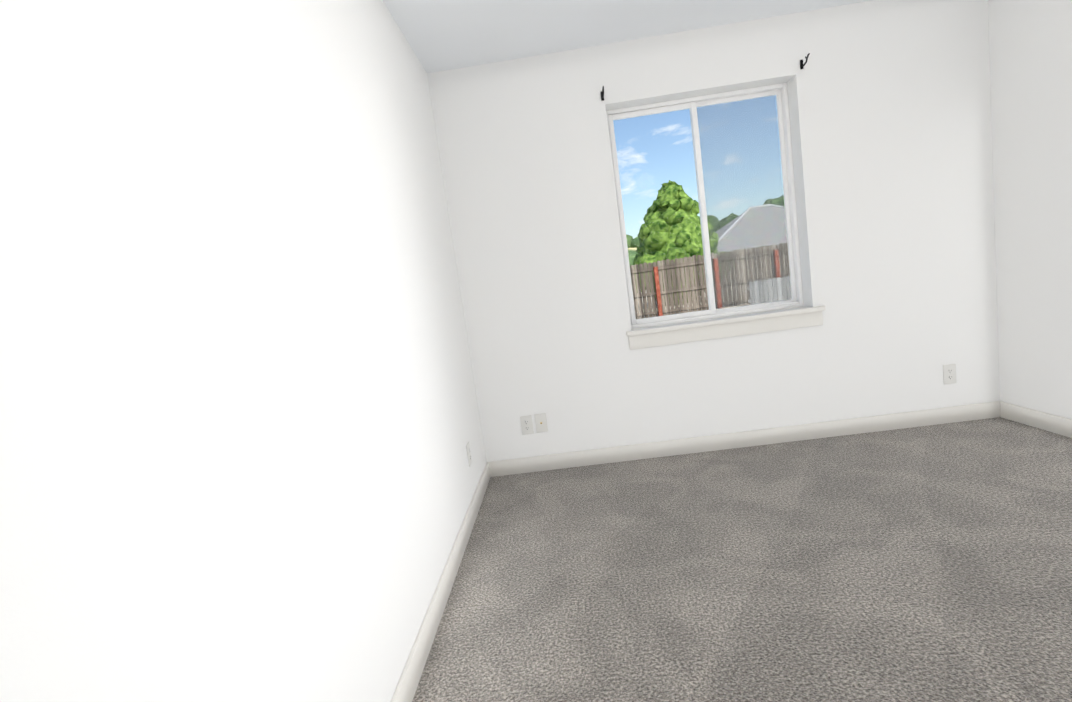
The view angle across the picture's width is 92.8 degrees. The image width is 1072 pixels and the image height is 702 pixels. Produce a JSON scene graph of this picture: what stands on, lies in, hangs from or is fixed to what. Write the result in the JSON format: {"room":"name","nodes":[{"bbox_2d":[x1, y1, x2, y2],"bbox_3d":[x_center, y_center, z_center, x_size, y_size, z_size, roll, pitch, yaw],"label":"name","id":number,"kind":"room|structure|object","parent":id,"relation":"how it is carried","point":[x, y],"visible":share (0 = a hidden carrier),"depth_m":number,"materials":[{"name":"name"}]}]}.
{"room":"empty bedroom","nodes":[
{"label":"empty bedroom","id":0,"kind":"room"},
{"bbox_2d":[0,0,486,701],"bbox_3d":[-0.623,-0.180,1.395,0.180,2.440,3.799,-7,7,3],"label":"wall","id":1,"kind":"structure","parent":0,"point":[240,424],"depth_m":0.88,"materials":[{"name":"white paint"}]},
{"bbox_2d":[391,463,490,701],"bbox_3d":[-0.368,0.961,1.519,0.014,0.097,3.425,-7,7,3],"label":"baseboard","id":2,"kind":"structure","parent":1,"relation":"attached to","point":[407,685],"depth_m":1.82,"materials":[{"name":"white paint"}]},
{"bbox_2d":[466,442,471,466],"bbox_3d":[-0.356,0.550,2.726,0.008,0.118,0.072,-7,7,3],"label":"electrical outlet","id":3,"kind":"object","parent":1,"relation":"attached to","point":[469,453],"visible":1,"depth_m":2.71,"materials":[{"name":"white plastic"}]},
{"bbox_2d":[383,0,871,72],"bbox_3d":[0.834,-1.653,1.152,3.474,0.120,3.799,-7,7,3],"label":"ceiling","id":4,"kind":"structure","parent":0,"point":[441,35],"depth_m":2.64,"materials":[{"name":"white paint"}]},
{"bbox_2d":[427,0,999,461],"bbox_3d":[1.081,-0.617,3.096,3.114,2.440,0.180,-7,7,3],"label":"wall","id":5,"kind":"structure","parent":0,"point":[891,122],"depth_m":2.99,"materials":[{"name":"white paint"}]},
{"bbox_2d":[520,415,533,434],"bbox_3d":[-0.056,0.462,3.182,0.072,0.118,0.008,-7,7,3],"label":"electrical outlet","id":6,"kind":"object","parent":5,"relation":"attached to","point":[526,425],"visible":1,"depth_m":3.18,"materials":[{"name":"white plastic"}]},
{"bbox_2d":[534,413,547,432],"bbox_3d":[0.032,0.448,3.172,0.072,0.118,0.016,-7,7,3],"label":"outlet","id":7,"kind":"object","parent":5,"relation":"attached to","point":[541,422],"visible":1,"depth_m":3.17,"materials":[{"name":"white plastic"}]},
{"bbox_2d":[600,86,603,100],"bbox_3d":[0.378,-1.455,2.883,0.016,0.050,0.092,-7,7,3],"label":"curtain bracket","id":8,"kind":"object","parent":5,"relation":"attached to","point":[602,95],"visible":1,"depth_m":2.90,"materials":[{"name":"black metal"}]},
{"bbox_2d":[606,83,803,328],"bbox_3d":[1.025,-0.856,3.121,1.076,1.316,0.065,-7,7,3],"label":"window","id":9,"kind":"structure","parent":5,"relation":"in","point":[779,91],"depth_m":3.12,"materials":[{"name":"white plastic"}]},
{"bbox_2d":[626,306,825,349],"bbox_3d":[1.129,-0.142,3.100,1.163,0.112,0.148,-7,7,3],"label":"window sill","id":10,"kind":"structure","parent":5,"relation":"attached to","point":[730,326],"depth_m":3.04,"materials":[{"name":"white paint"}]},
{"bbox_2d":[487,401,1000,476],"bbox_3d":[1.236,0.547,3.136,3.114,0.097,0.014,-7,7,3],"label":"baseboard","id":11,"kind":"structure","parent":5,"relation":"attached to","point":[937,416],"depth_m":3.13,"materials":[{"name":"white paint"}]},
{"bbox_2d":[800,53,809,68],"bbox_3d":[1.487,-1.601,2.820,0.016,0.050,0.092,-7,7,3],"label":"curtain bracket","id":12,"kind":"object","parent":5,"relation":"attached to","point":[802,64],"visible":1,"depth_m":2.84,"materials":[{"name":"black metal"}]},
{"bbox_2d":[943,364,956,383],"bbox_3d":[2.462,0.138,3.038,0.072,0.118,0.008,-7,7,3],"label":"electrical outlet","id":13,"kind":"object","parent":5,"relation":"attached to","point":[949,373],"visible":1,"depth_m":3.04,"materials":[{"name":"white plastic"}]},
{"bbox_2d":[412,417,1071,701],"bbox_3d":[1.177,0.836,1.447,3.474,0.060,3.799,-7,7,3],"label":"floor","id":14,"kind":"structure","parent":0,"point":[931,563],"depth_m":1.83,"materials":[{"name":"carpet"}]},
{"bbox_2d":[988,0,1071,418],"bbox_3d":[2.638,-0.608,1.208,0.180,2.440,3.799,-7,7,3],"label":"wall","id":15,"kind":"structure","parent":0,"point":[1030,45],"depth_m":2.68,"materials":[{"name":"white paint"}]},
{"bbox_2d":[1000,401,1071,437],"bbox_3d":[2.701,0.558,1.344,0.014,0.097,3.425,-7,7,3],"label":"baseboard","id":16,"kind":"structure","parent":15,"relation":"attached to","point":[1056,424],"depth_m":2.81,"materials":[{"name":"white paint"}]},
{"label":"outside","id":17,"kind":"structure","parent":0,"visible":0},
{"bbox_2d":[632,286,794,328],"bbox_3d":[22.987,-25.320,199.423,110.000,0.200,396.421,-7,7,3],"label":"ground","id":18,"kind":"structure","parent":17,"point":[701,304],"depth_m":19.35,"materials":[{"name":"green plant"}]},
{"bbox_2d":[626,234,639,265],"bbox_3d":[126.817,-55.710,229.935,400.000,29.034,180.000,-7,7,3],"label":"trees","id":19,"kind":"object","parent":18,"relation":"on","point":[632,245],"depth_m":212.18,"materials":[{"name":"green plant"}]},
{"bbox_2d":[631,180,733,305],"bbox_3d":[5.877,-4.495,21.335,4.600,5.186,4.659,-7,7,3],"label":"tree","id":20,"kind":"object","parent":18,"relation":"on","point":[655,212],"depth_m":20.36,"materials":[{"name":"green plant"}]},
{"bbox_2d":[630,243,789,318],"bbox_3d":[8.484,-2.630,16.422,28.118,1.820,0.182,-7,7,3],"label":"fence","id":21,"kind":"object","parent":18,"relation":"on","point":[660,300],"depth_m":16.66,"materials":[{"name":"brown wood"}]},
{"bbox_2d":[636,195,784,252],"bbox_3d":[28.619,-14.327,60.263,34.705,9.136,15.056,-7,7,3],"label":"trees","id":22,"kind":"object","parent":18,"relation":"on","point":[730,215],"depth_m":57.40,"materials":[{"name":"green plant"}]},
{"bbox_2d":[715,204,786,287],"bbox_3d":[14.762,-6.858,31.826,10.298,4.840,11.900,-7,7,3],"label":"house","id":23,"kind":"structure","parent":18,"relation":"on","point":[756,238],"depth_m":30.71,"materials":[{"name":"tile"}]},
{"bbox_2d":[748,276,791,304],"bbox_3d":[13.468,-2.692,15.482,13.908,0.810,0.058,-7,7,3],"label":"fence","id":24,"kind":"object","parent":18,"relation":"on","point":[774,293],"depth_m":15.81,"materials":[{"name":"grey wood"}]}
]}

